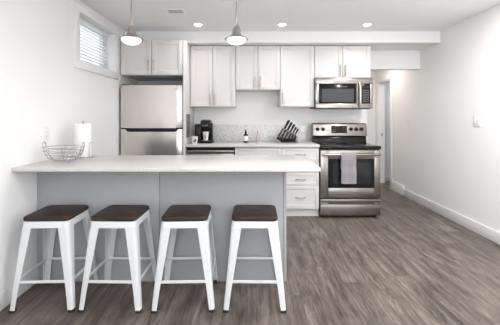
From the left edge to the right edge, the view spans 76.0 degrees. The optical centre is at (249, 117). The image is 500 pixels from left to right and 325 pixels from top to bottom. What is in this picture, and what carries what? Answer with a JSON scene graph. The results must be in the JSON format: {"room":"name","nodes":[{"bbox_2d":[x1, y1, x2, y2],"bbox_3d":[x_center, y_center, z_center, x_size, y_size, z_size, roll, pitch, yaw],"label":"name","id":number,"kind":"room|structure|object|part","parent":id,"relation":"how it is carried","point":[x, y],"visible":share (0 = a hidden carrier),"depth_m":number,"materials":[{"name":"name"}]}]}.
{"room":"kitchen","nodes":[
{"label":"kitchen","id":0,"kind":"room"},
{"bbox_2d":[0,0,137,292],"bbox_3d":[-1.730,0.062,0.685,0.200,2.375,8.170,0,0,0],"label":"wall","id":1,"kind":"structure","parent":0,"point":[41,86],"depth_m":2.44,"materials":[{"name":"white paint"}]},
{"bbox_2d":[0,267,38,310],"bbox_3d":[-1.623,1.195,-0.372,0.015,0.110,5.655,0,0,0],"label":"baseboard","id":2,"kind":"structure","parent":1,"relation":"attached to","point":[6,295],"depth_m":2.24,"materials":[{"name":"white paint"}]},
{"bbox_2d":[44,127,49,141],"bbox_3d":[-1.625,0.130,2.560,0.010,0.116,0.070,0,0,0],"label":"wall outlet","id":3,"kind":"object","parent":1,"relation":"attached to","point":[46,129],"visible":1,"depth_m":2.55,"materials":[{"name":"white plastic"}]},
{"bbox_2d":[74,0,118,79],"bbox_3d":[-1.708,-0.780,3.455,0.193,0.620,0.990,0,0,0],"label":"window","id":4,"kind":"structure","parent":1,"relation":"in","point":[79,8],"depth_m":3.34,"materials":[{"name":"white paint"}]},
{"bbox_3d":[-1.780,-0.780,3.455,0.050,0.460,0.830,0,0,0],"label":"sash","id":5,"kind":"part","parent":4,"relation":"part of","materials":[{"name":"white paint"}]},
{"bbox_2d":[80,17,109,68],"bbox_3d":[-1.710,-0.783,3.455,0.051,0.450,0.818,0,0,0],"label":"window blind","id":6,"kind":"object","parent":4,"relation":"attached to","point":[82,21],"visible":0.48,"depth_m":3.50,"materials":[{"name":"white plastic"}]},
{"bbox_2d":[0,182,499,324],"bbox_3d":[1.235,1.300,1.530,6.130,0.100,9.860,0,0,0],"label":"floor","id":7,"kind":"structure","parent":0,"point":[410,263],"depth_m":2.36,"materials":[{"name":"brown wood"}]},
{"bbox_2d":[8,205,98,313],"bbox_3d":[-1.346,0.949,2.243,0.407,0.602,0.389,0,0,-2],"label":"bar stool","id":8,"kind":"object","parent":7,"relation":"on","point":[49,218],"visible":0.91,"depth_m":2.10,"materials":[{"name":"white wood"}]},
{"bbox_3d":[-1.497,0.976,2.083,0.096,0.516,0.107,0,0,43],"label":"leg","id":9,"kind":"part","parent":8,"relation":"part of","materials":[{"name":"white metal"}]},
{"bbox_3d":[-1.506,0.976,2.394,0.107,0.516,0.096,0,0,43],"label":"leg","id":10,"kind":"part","parent":8,"relation":"part of","materials":[{"name":"white metal"}]},
{"bbox_3d":[-1.346,0.662,2.243,0.307,0.028,0.307,0,0,-2],"label":"seat","id":11,"kind":"part","parent":8,"relation":"part of","materials":[{"name":"brown wood"}]},
{"bbox_3d":[-1.346,0.699,2.243,0.309,0.042,0.309,0,0,-2],"label":"frame","id":12,"kind":"part","parent":8,"relation":"part of","materials":[{"name":"white metal"}]},
{"bbox_3d":[-1.186,0.976,2.092,0.107,0.516,0.096,0,0,43],"label":"leg","id":13,"kind":"part","parent":8,"relation":"part of","materials":[{"name":"white metal"}]},
{"bbox_3d":[-1.195,0.976,2.403,0.096,0.516,0.107,0,0,43],"label":"leg","id":14,"kind":"part","parent":8,"relation":"part of","materials":[{"name":"white metal"}]},
{"bbox_2d":[78,205,155,312],"bbox_3d":[-0.899,0.949,2.243,0.407,0.602,0.389,0,0,1],"label":"bar stool","id":15,"kind":"object","parent":7,"relation":"on","point":[112,217],"visible":0.95,"depth_m":2.09,"materials":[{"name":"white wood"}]},
{"bbox_3d":[-1.058,0.976,2.090,0.107,0.516,0.096,0,0,-44],"label":"leg","id":16,"kind":"part","parent":15,"relation":"part of","materials":[{"name":"white metal"}]},
{"bbox_3d":[-1.052,0.976,2.402,0.096,0.516,0.107,0,0,-44],"label":"leg","id":17,"kind":"part","parent":15,"relation":"part of","materials":[{"name":"white metal"}]},
{"bbox_3d":[-0.899,0.662,2.243,0.307,0.028,0.307,0,0,1],"label":"seat","id":18,"kind":"part","parent":15,"relation":"part of","materials":[{"name":"brown wood"}]},
{"bbox_3d":[-0.899,0.699,2.243,0.309,0.042,0.309,0,0,1],"label":"frame","id":19,"kind":"part","parent":15,"relation":"part of","materials":[{"name":"white metal"}]},
{"bbox_3d":[-0.746,0.976,2.084,0.096,0.516,0.107,0,0,-44],"label":"leg","id":20,"kind":"part","parent":15,"relation":"part of","materials":[{"name":"white metal"}]},
{"bbox_3d":[-0.740,0.976,2.396,0.107,0.516,0.096,0,0,-44],"label":"leg","id":21,"kind":"part","parent":15,"relation":"part of","materials":[{"name":"white metal"}]},
{"bbox_2d":[121,84,182,154],"bbox_3d":[-1.222,0.414,4.274,0.760,1.672,0.672,0,0,0],"label":"refrigerator","id":22,"kind":"object","parent":7,"relation":"on","point":[151,115],"visible":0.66,"depth_m":3.95,"materials":[{"name":"grey metal"}]},
{"bbox_3d":[-1.212,0.151,3.954,0.657,0.037,0.032,0,0,0],"label":"handle","id":23,"kind":"part","parent":22,"relation":"part of","materials":[{"name":"black plastic"}]},
{"bbox_3d":[-1.222,0.132,3.985,0.756,0.013,0.030,0,0,0],"label":"handle","id":24,"kind":"part","parent":22,"relation":"part of","materials":[{"name":"black plastic"}]},
{"bbox_3d":[-1.222,0.649,3.978,0.760,1.022,0.055,0,0,0],"label":"door","id":25,"kind":"part","parent":22,"relation":"part of","materials":[{"name":"metal"}]},
{"bbox_3d":[-1.222,-0.140,3.978,0.760,0.530,0.055,0,0,0],"label":"freezer door","id":26,"kind":"part","parent":22,"relation":"part of","materials":[{"name":"metal"}]},
{"bbox_2d":[37,172,285,281],"bbox_3d":[-0.675,0.809,2.661,1.906,0.881,0.438,0,0,0],"label":"kitchen island","id":27,"kind":"object","parent":7,"relation":"on","point":[222,191],"visible":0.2,"depth_m":2.45,"materials":[{"name":"grey paint"}]},
{"bbox_3d":[-1.161,0.809,2.455,0.934,0.881,0.018,0,0,0],"label":"panel","id":28,"kind":"part","parent":27,"relation":"part of","materials":[{"name":"grey paint"}]},
{"bbox_2d":[12,155,320,171],"bbox_3d":[-0.573,0.353,2.550,2.113,0.029,0.730,0,0,0],"label":"island countertop","id":29,"kind":"structure","parent":27,"relation":"on","point":[98,163],"depth_m":2.28,"materials":[{"name":"white stone"}]},
{"bbox_2d":[41,142,84,162],"bbox_3d":[-1.415,0.260,2.430,0.306,0.159,0.223,0,0,0],"label":"wire basket","id":30,"kind":"object","parent":29,"relation":"on","point":[81,145],"visible":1,"depth_m":2.42,"materials":[{"name":"silver metal"}]},
{"bbox_3d":[-1.516,0.253,2.430,0.103,0.144,0.044,0,0,0],"label":"handle","id":31,"kind":"part","parent":30,"relation":"part of","materials":[{"name":"silver metal"}]},
{"bbox_3d":[-1.314,0.253,2.430,0.103,0.144,0.044,0,0,0],"label":"handle","id":32,"kind":"part","parent":30,"relation":"part of","materials":[{"name":"silver metal"}]},
{"bbox_2d":[72,121,93,158],"bbox_3d":[-1.435,0.181,2.750,0.169,0.316,0.169,0,0,-25],"label":"paper towel holder","id":33,"kind":"object","parent":29,"relation":"on","point":[82,121],"visible":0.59,"depth_m":2.72,"materials":[{"name":"silver metal"}]},
{"bbox_2d":[74,124,91,156],"bbox_3d":[-1.435,0.190,2.750,0.131,0.278,0.131,0,0,0],"label":"paper towel roll","id":34,"kind":"object","parent":33,"relation":"on","point":[82,132],"visible":0.91,"depth_m":2.70,"materials":[{"name":"white paper"}]},
{"bbox_3d":[-0.218,0.809,2.455,0.944,0.881,0.018,0,0,0],"label":"panel","id":35,"kind":"part","parent":27,"relation":"part of","materials":[{"name":"grey paint"}]},
{"bbox_3d":[0.267,0.809,2.661,0.023,0.881,0.438,0,0,0],"label":"panel","id":36,"kind":"part","parent":27,"relation":"part of","materials":[{"name":"grey paint"}]},
{"bbox_2d":[151,205,217,313],"bbox_3d":[-0.437,0.949,2.243,0.407,0.602,0.389,0,0,-2],"label":"bar stool","id":37,"kind":"object","parent":7,"relation":"on","point":[199,217],"visible":1,"depth_m":2.09,"materials":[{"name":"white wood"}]},
{"bbox_3d":[-0.587,0.976,2.082,0.096,0.516,0.107,0,0,43],"label":"leg","id":38,"kind":"part","parent":37,"relation":"part of","materials":[{"name":"white metal"}]},
{"bbox_3d":[-0.598,0.976,2.393,0.107,0.516,0.096,0,0,43],"label":"leg","id":39,"kind":"part","parent":37,"relation":"part of","materials":[{"name":"white metal"}]},
{"bbox_3d":[-0.437,0.662,2.243,0.307,0.028,0.307,0,0,-2],"label":"seat","id":40,"kind":"part","parent":37,"relation":"part of","materials":[{"name":"brown wood"}]},
{"bbox_3d":[-0.437,0.699,2.243,0.309,0.042,0.309,0,0,-2],"label":"frame","id":41,"kind":"part","parent":37,"relation":"part of","materials":[{"name":"white metal"}]},
{"bbox_3d":[-0.276,0.976,2.093,0.107,0.516,0.096,0,0,43],"label":"leg","id":42,"kind":"part","parent":37,"relation":"part of","materials":[{"name":"white metal"}]},
{"bbox_3d":[-0.287,0.976,2.404,0.096,0.516,0.107,0,0,43],"label":"leg","id":43,"kind":"part","parent":37,"relation":"part of","materials":[{"name":"white metal"}]},
{"bbox_2d":[183,40,193,154],"bbox_3d":[-0.823,0.138,4.324,0.030,2.224,0.649,0,0,0],"label":"panel","id":44,"kind":"object","parent":7,"relation":"on","point":[187,109],"visible":0.34,"depth_m":4.07,"materials":[{"name":"white paint"}]},
{"bbox_2d":[186,114,189,137],"bbox_3d":[-0.802,0.100,4.160,0.012,0.300,0.200,0,0,0],"label":"framed print","id":45,"kind":"object","parent":44,"relation":"attached to","point":[187,115],"visible":1,"depth_m":4.11,"materials":[{"name":"grey"}]},
{"bbox_2d":[187,147,234,154],"bbox_3d":[-0.498,0.809,4.327,0.604,0.882,0.605,0,0,0],"label":"dishwasher","id":46,"kind":"object","parent":7,"relation":"on","point":[190,150],"visible":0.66,"depth_m":4.04,"materials":[{"name":"grey metal"}]},
{"bbox_3d":[-0.498,0.800,4.042,0.598,0.700,0.034,0,0,0],"label":"door","id":47,"kind":"part","parent":46,"relation":"part of","materials":[{"name":"metal"}]},
{"bbox_3d":[-0.498,0.426,4.043,0.598,0.036,0.031,0,0,0],"label":"control panel","id":48,"kind":"part","parent":46,"relation":"part of","materials":[{"name":"metal"}]},
{"bbox_2d":[223,205,285,312],"bbox_3d":[0.033,0.949,2.243,0.407,0.602,0.389,0,0,1],"label":"bar stool","id":49,"kind":"object","parent":7,"relation":"on","point":[243,216],"visible":1,"depth_m":2.09,"materials":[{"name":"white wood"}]},
{"bbox_3d":[-0.125,0.976,2.090,0.107,0.516,0.096,0,0,-44],"label":"leg","id":50,"kind":"part","parent":49,"relation":"part of","materials":[{"name":"white metal"}]},
{"bbox_3d":[0.033,0.662,2.243,0.307,0.028,0.307,0,0,1],"label":"seat","id":51,"kind":"part","parent":49,"relation":"part of","materials":[{"name":"brown wood"}]},
{"bbox_3d":[0.033,0.699,2.243,0.309,0.042,0.309,0,0,1],"label":"frame","id":52,"kind":"part","parent":49,"relation":"part of","materials":[{"name":"white metal"}]},
{"bbox_3d":[0.186,0.976,2.085,0.096,0.516,0.107,0,0,-44],"label":"leg","id":53,"kind":"part","parent":49,"relation":"part of","materials":[{"name":"white metal"}]},
{"bbox_2d":[235,147,280,154],"bbox_3d":[0.103,0.808,4.321,0.586,0.884,0.656,0,0,0],"label":"base cabinet","id":54,"kind":"object","parent":7,"relation":"on","point":[238,150],"visible":0.12,"depth_m":4.04,"materials":[{"name":"white paint"}]},
{"bbox_2d":[281,147,318,215],"bbox_3d":[0.635,0.808,4.321,0.474,0.884,0.656,0,0,0],"label":"base cabinet","id":55,"kind":"object","parent":7,"relation":"on","point":[302,188],"visible":0.68,"depth_m":4.04,"materials":[{"name":"white paint"}]},
{"bbox_2d":[186,141,319,146],"bbox_3d":[0.034,0.350,4.324,1.680,0.030,0.649,0,0,0],"label":"countertop","id":56,"kind":"structure","parent":55,"relation":"on","point":[215,143],"depth_m":4.05,"materials":[{"name":"white stone"}]},
{"bbox_2d":[191,136,197,143],"bbox_3d":[-0.713,0.286,4.120,0.094,0.098,0.094,0,0,0],"label":"paper cup","id":57,"kind":"object","parent":56,"relation":"on","point":[194,139],"visible":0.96,"depth_m":4.09,"materials":[{"name":"white paper"}]},
{"bbox_2d":[195,120,213,142],"bbox_3d":[-0.623,0.178,4.338,0.245,0.313,0.244,0,0,0],"label":"coffee maker","id":58,"kind":"object","parent":56,"relation":"on","point":[205,125],"visible":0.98,"depth_m":4.30,"materials":[{"name":"black plastic"}]},
{"bbox_3d":[-0.701,0.207,4.375,0.088,0.255,0.150,0,0,0],"label":"water tank","id":59,"kind":"part","parent":58,"relation":"part of","materials":[{"name":"black plastic"}]},
{"bbox_2d":[203,132,208,139],"bbox_3d":[-0.592,0.240,4.283,0.088,0.112,0.088,0,0,0],"label":"paper cup","id":60,"kind":"object","parent":58,"relation":"on","point":[205,134],"visible":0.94,"depth_m":4.25,"materials":[{"name":"white paper"}]},
{"bbox_3d":[-0.523,0.188,4.390,0.022,0.236,0.140,0,0,0],"label":"panel","id":61,"kind":"part","parent":58,"relation":"part of","materials":[{"name":"black plastic"}]},
{"bbox_2d":[243,130,247,142],"bbox_3d":[-0.058,0.248,4.360,0.063,0.174,0.063,0,0,0],"label":"soap bottle","id":62,"kind":"object","parent":56,"relation":"on","point":[245,136],"visible":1,"depth_m":4.33,"materials":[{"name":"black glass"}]},
{"bbox_2d":[256,130,259,142],"bbox_3d":[0.107,0.249,4.360,0.052,0.172,0.052,0,0,0],"label":"soap bottle","id":63,"kind":"object","parent":56,"relation":"on","point":[257,135],"visible":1,"depth_m":4.34,"materials":[{"name":"clear"}]},
{"bbox_2d":[276,128,297,142],"bbox_3d":[0.502,0.235,4.345,0.284,0.200,0.100,0,0,0],"label":"knife block","id":64,"kind":"object","parent":56,"relation":"on","point":[284,140],"visible":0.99,"depth_m":4.33,"materials":[{"name":"black plastic"}]},
{"bbox_2d":[279,120,289,137],"bbox_3d":[0.462,0.149,4.317,0.155,0.248,0.020,0,0,0],"label":"kitchen knife","id":65,"kind":"object","parent":64,"relation":"in","point":[288,121],"visible":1,"depth_m":4.31,"materials":[{"name":"black plastic"}]},
{"bbox_2d":[282,122,292,138],"bbox_3d":[0.503,0.170,4.317,0.144,0.235,0.020,0,0,0],"label":"kitchen knife","id":66,"kind":"object","parent":64,"relation":"in","point":[291,123],"visible":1,"depth_m":4.31,"materials":[{"name":"black plastic"}]},
{"bbox_2d":[286,124,294,138],"bbox_3d":[0.544,0.186,4.317,0.130,0.211,0.020,0,0,0],"label":"kitchen knife","id":67,"kind":"object","parent":64,"relation":"in","point":[293,125],"visible":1,"depth_m":4.31,"materials":[{"name":"black plastic"}]},
{"bbox_3d":[0.635,0.460,4.040,0.468,0.156,0.020,0,0,0],"label":"drawer","id":68,"kind":"part","parent":55,"relation":"part of","materials":[{"name":"white paint"}]},
{"bbox_3d":[0.635,0.998,4.040,0.468,0.296,0.020,0,0,0],"label":"drawer","id":69,"kind":"part","parent":55,"relation":"part of","materials":[{"name":"white paint"}]},
{"bbox_3d":[0.635,0.771,4.040,0.468,0.150,0.020,0,0,0],"label":"drawer","id":70,"kind":"part","parent":55,"relation":"part of","materials":[{"name":"white paint"}]},
{"bbox_3d":[0.635,0.617,4.040,0.468,0.150,0.020,0,0,0],"label":"drawer","id":71,"kind":"part","parent":55,"relation":"part of","materials":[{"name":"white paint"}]},
{"bbox_2d":[312,123,380,215],"bbox_3d":[1.258,0.661,4.269,0.764,1.178,0.661,0,0,0],"label":"stove","id":72,"kind":"object","parent":7,"relation":"on","point":[336,198],"visible":0.97,"depth_m":4.00,"materials":[{"name":"grey metal"}]},
{"bbox_2d":[316,143,380,149],"bbox_3d":[1.258,0.372,4.244,0.764,0.044,0.512,0,0,0],"label":"cooktop","id":73,"kind":"object","parent":72,"relation":"in","point":[323,146],"depth_m":4.00,"materials":[{"name":"black glass"}]},
{"bbox_2d":[341,153,356,183],"bbox_3d":[1.215,0.624,3.948,0.186,0.375,0.050,0,0,0],"label":"tea towel","id":74,"kind":"object","parent":72,"relation":"hanging from","point":[348,160],"visible":1,"depth_m":3.93,"materials":[{"name":"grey fabric"}]},
{"bbox_3d":[1.257,0.703,4.020,0.750,0.596,0.040,0,0,0],"label":"oven door","id":75,"kind":"part","parent":72,"relation":"part of","materials":[{"name":"metal"}]},
{"bbox_3d":[1.257,1.118,4.020,0.750,0.204,0.040,0,0,0],"label":"storage drawer","id":76,"kind":"part","parent":72,"relation":"part of","materials":[{"name":"metal"}]},
{"bbox_3d":[1.265,1.071,4.029,0.590,0.021,0.022,0,0,0],"label":"handle","id":77,"kind":"part","parent":72,"relation":"part of","materials":[{"name":"grey metal"}]},
{"bbox_3d":[1.257,0.455,3.970,0.718,0.027,0.063,0,0,0],"label":"handle","id":78,"kind":"part","parent":72,"relation":"part of","materials":[{"name":"metal"}]},
{"bbox_2d":[138,51,419,142],"bbox_3d":[0.420,0.062,4.710,4.100,2.375,0.120,0,0,0],"label":"wall","id":79,"kind":"structure","parent":0,"point":[252,108],"depth_m":4.65,"materials":[{"name":"white paint"}]},
{"bbox_2d":[121,40,182,80],"bbox_3d":[-1.232,-0.757,4.306,0.780,0.434,0.686,0,0,0],"label":"upper cabinet","id":80,"kind":"object","parent":79,"relation":"attached to","point":[148,60],"visible":0.91,"depth_m":4.01,"materials":[{"name":"white paint"}]},
{"bbox_3d":[-1.427,-0.756,4.010,0.383,0.431,0.020,0,0,0],"label":"door","id":81,"kind":"part","parent":80,"relation":"part of","materials":[{"name":"white paint"}]},
{"bbox_3d":[-1.037,-0.756,4.010,0.383,0.431,0.020,0,0,0],"label":"door","id":82,"kind":"part","parent":80,"relation":"part of","materials":[{"name":"white paint"}]},
{"bbox_2d":[190,46,235,106],"bbox_3d":[-0.500,-0.562,4.456,0.607,0.819,0.386,0,0,0],"label":"upper cabinet","id":83,"kind":"object","parent":79,"relation":"attached to","point":[212,68],"visible":1,"depth_m":4.31,"materials":[{"name":"white paint"}]},
{"bbox_3d":[-0.652,-0.562,4.310,0.296,0.816,0.020,0,0,0],"label":"door","id":84,"kind":"part","parent":83,"relation":"part of","materials":[{"name":"white paint"}]},
{"bbox_3d":[-0.349,-0.562,4.310,0.296,0.816,0.020,0,0,0],"label":"door","id":85,"kind":"part","parent":83,"relation":"part of","materials":[{"name":"white paint"}]},
{"bbox_2d":[194,125,309,140],"bbox_3d":[0.034,0.214,4.644,1.680,0.239,0.011,0,0,0],"label":"backsplash","id":86,"kind":"structure","parent":79,"relation":"attached to","point":[220,132],"depth_m":4.64,"materials":[{"name":"tile"}]},
{"bbox_2d":[300,125,304,132],"bbox_3d":[0.765,0.165,4.633,0.070,0.116,0.010,0,0,0],"label":"wall outlet","id":87,"kind":"object","parent":86,"relation":"attached to","point":[302,127],"visible":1,"depth_m":4.63,"materials":[{"name":"white plastic"}]},
{"bbox_2d":[235,46,279,91],"bbox_3d":[0.105,-0.677,4.456,0.602,0.590,0.386,0,0,0],"label":"upper cabinet","id":88,"kind":"object","parent":79,"relation":"attached to","point":[257,68],"visible":1,"depth_m":4.31,"materials":[{"name":"white paint"}]},
{"bbox_3d":[-0.045,-0.676,4.310,0.294,0.587,0.020,0,0,0],"label":"door","id":89,"kind":"part","parent":88,"relation":"part of","materials":[{"name":"white paint"}]},
{"bbox_3d":[0.256,-0.676,4.310,0.294,0.587,0.020,0,0,0],"label":"door","id":90,"kind":"part","parent":88,"relation":"part of","materials":[{"name":"white paint"}]},
{"bbox_2d":[278,46,313,106],"bbox_3d":[0.636,-0.562,4.456,0.459,0.819,0.386,0,0,0],"label":"upper cabinet","id":91,"kind":"object","parent":79,"relation":"attached to","point":[296,62],"visible":0.98,"depth_m":4.31,"materials":[{"name":"white paint"}]},
{"bbox_2d":[314,46,370,77],"bbox_3d":[1.246,-0.755,4.456,0.759,0.434,0.386,0,0,0],"label":"upper cabinet","id":92,"kind":"object","parent":79,"relation":"attached to","point":[329,61],"visible":0.89,"depth_m":4.31,"materials":[{"name":"white paint"}]},
{"bbox_3d":[1.057,-0.754,4.310,0.372,0.431,0.020,0,0,0],"label":"door","id":93,"kind":"part","parent":92,"relation":"part of","materials":[{"name":"white paint"}]},
{"bbox_2d":[310,78,372,108],"bbox_3d":[1.246,-0.328,4.414,0.755,0.416,0.467,0,0,0],"label":"microwave","id":94,"kind":"object","parent":92,"relation":"attached to","point":[329,93],"visible":0.99,"depth_m":4.23,"materials":[{"name":"grey metal"}]},
{"bbox_3d":[1.162,-0.324,4.248,0.500,0.261,0.030,0,0,0],"label":"door","id":95,"kind":"part","parent":94,"relation":"part of","materials":[{"name":"black glass"}]},
{"bbox_3d":[1.447,-0.305,4.210,0.024,0.341,0.059,0,0,0],"label":"handle","id":96,"kind":"part","parent":94,"relation":"part of","materials":[{"name":"metal"}]},
{"bbox_3d":[1.536,-0.324,4.248,0.111,0.261,0.030,0,0,0],"label":"control panel","id":97,"kind":"part","parent":94,"relation":"part of","materials":[{"name":"black glass"}]},
{"bbox_3d":[1.436,-0.754,4.310,0.372,0.431,0.020,0,0,0],"label":"door","id":98,"kind":"part","parent":92,"relation":"part of","materials":[{"name":"white paint"}]},
{"bbox_2d":[124,31,439,50],"bbox_3d":[0.420,-1.052,4.402,4.100,0.145,0.495,0,0,0],"label":"soffit","id":99,"kind":"structure","parent":0,"point":[378,40],"depth_m":4.16,"materials":[{"name":"white paint"}]},
{"bbox_2d":[80,0,499,30],"bbox_3d":[0.380,-1.185,0.685,4.420,0.120,8.170,0,0,0],"label":"ceiling","id":100,"kind":"structure","parent":0,"point":[147,15],"depth_m":3.48,"materials":[{"name":"paint"}]},
{"bbox_2d":[119,0,143,44],"bbox_3d":[-0.945,-0.855,2.550,0.188,0.540,0.188,0,0,-29],"label":"pendant lamp","id":101,"kind":"object","parent":100,"relation":"hanging from","point":[130,38],"visible":1,"depth_m":2.52,"materials":[{"name":"silver metal"}]},
{"bbox_3d":[-0.945,-0.607,2.550,0.152,0.044,0.152,0,0,-29],"label":"lamp shade","id":102,"kind":"part","parent":101,"relation":"part of","materials":[{"name":"white glass"}]},
{"bbox_3d":[-0.945,-0.680,2.550,0.188,0.111,0.188,0,0,-29],"label":"lamp shade","id":103,"kind":"part","parent":101,"relation":"part of","materials":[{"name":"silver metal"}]},
{"bbox_2d":[163,8,186,14],"bbox_3d":[-0.785,-1.121,3.370,0.216,0.008,0.180,0,0,0],"label":"ceiling vent","id":104,"kind":"object","parent":100,"relation":"in","point":[170,11],"visible":1,"depth_m":3.36,"materials":[{"name":"metal"}]},
{"bbox_2d":[225,0,247,44],"bbox_3d":[-0.108,-0.855,2.550,0.188,0.540,0.188,0,0,0],"label":"pendant lamp","id":105,"kind":"object","parent":100,"relation":"hanging from","point":[235,38],"visible":1,"depth_m":2.52,"materials":[{"name":"silver metal"}]},
{"bbox_3d":[-0.108,-0.680,2.550,0.188,0.111,0.188,0,0,0],"label":"lamp shade","id":106,"kind":"part","parent":105,"relation":"part of","materials":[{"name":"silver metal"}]},
{"bbox_3d":[-0.108,-0.607,2.550,0.152,0.044,0.152,0,0,0],"label":"lamp shade","id":107,"kind":"part","parent":105,"relation":"part of","materials":[{"name":"white glass"}]},
{"bbox_2d":[367,70,389,175],"bbox_3d":[2.940,0.135,6.370,2.720,2.230,0.120,0,0,0],"label":"wall","id":108,"kind":"structure","parent":0,"point":[370,112],"depth_m":6.31,"materials":[{"name":"white paint"}]},
{"bbox_2d":[385,176,389,181],"bbox_3d":[3.395,1.200,6.303,1.610,0.100,0.015,0,0,0],"label":"baseboard","id":109,"kind":"structure","parent":108,"relation":"attached to","point":[387,178],"depth_m":6.29,"materials":[{"name":"white paint"}]},
{"bbox_2d":[375,4,499,231],"bbox_3d":[2.530,0.062,1.455,0.120,2.375,9.710,0,0,0],"label":"wall","id":110,"kind":"structure","parent":0,"point":[439,157],"depth_m":3.88,"materials":[{"name":"white paint"}]},
{"bbox_2d":[376,74,391,188],"bbox_3d":[2.522,0.245,5.890,0.136,2.010,0.680,0,0,0],"label":"door frame","id":111,"kind":"structure","parent":110,"relation":"in","point":[380,82],"depth_m":6.14,"materials":[{"name":"white paint"}]},
{"bbox_2d":[391,181,499,244],"bbox_3d":[2.461,1.167,1.175,0.018,0.165,8.750,0,0,0],"label":"baseboard","id":112,"kind":"structure","parent":110,"relation":"attached to","point":[493,235],"depth_m":3.90,"materials":[{"name":"white paint"}]},
{"bbox_2d":[473,116,480,126],"bbox_3d":[2.465,0.035,3.483,0.010,0.118,0.116,0,0,0],"label":"light switch","id":113,"kind":"object","parent":110,"relation":"attached to","point":[476,119],"visible":1,"depth_m":3.47,"materials":[{"name":"white plastic"}]}
]}

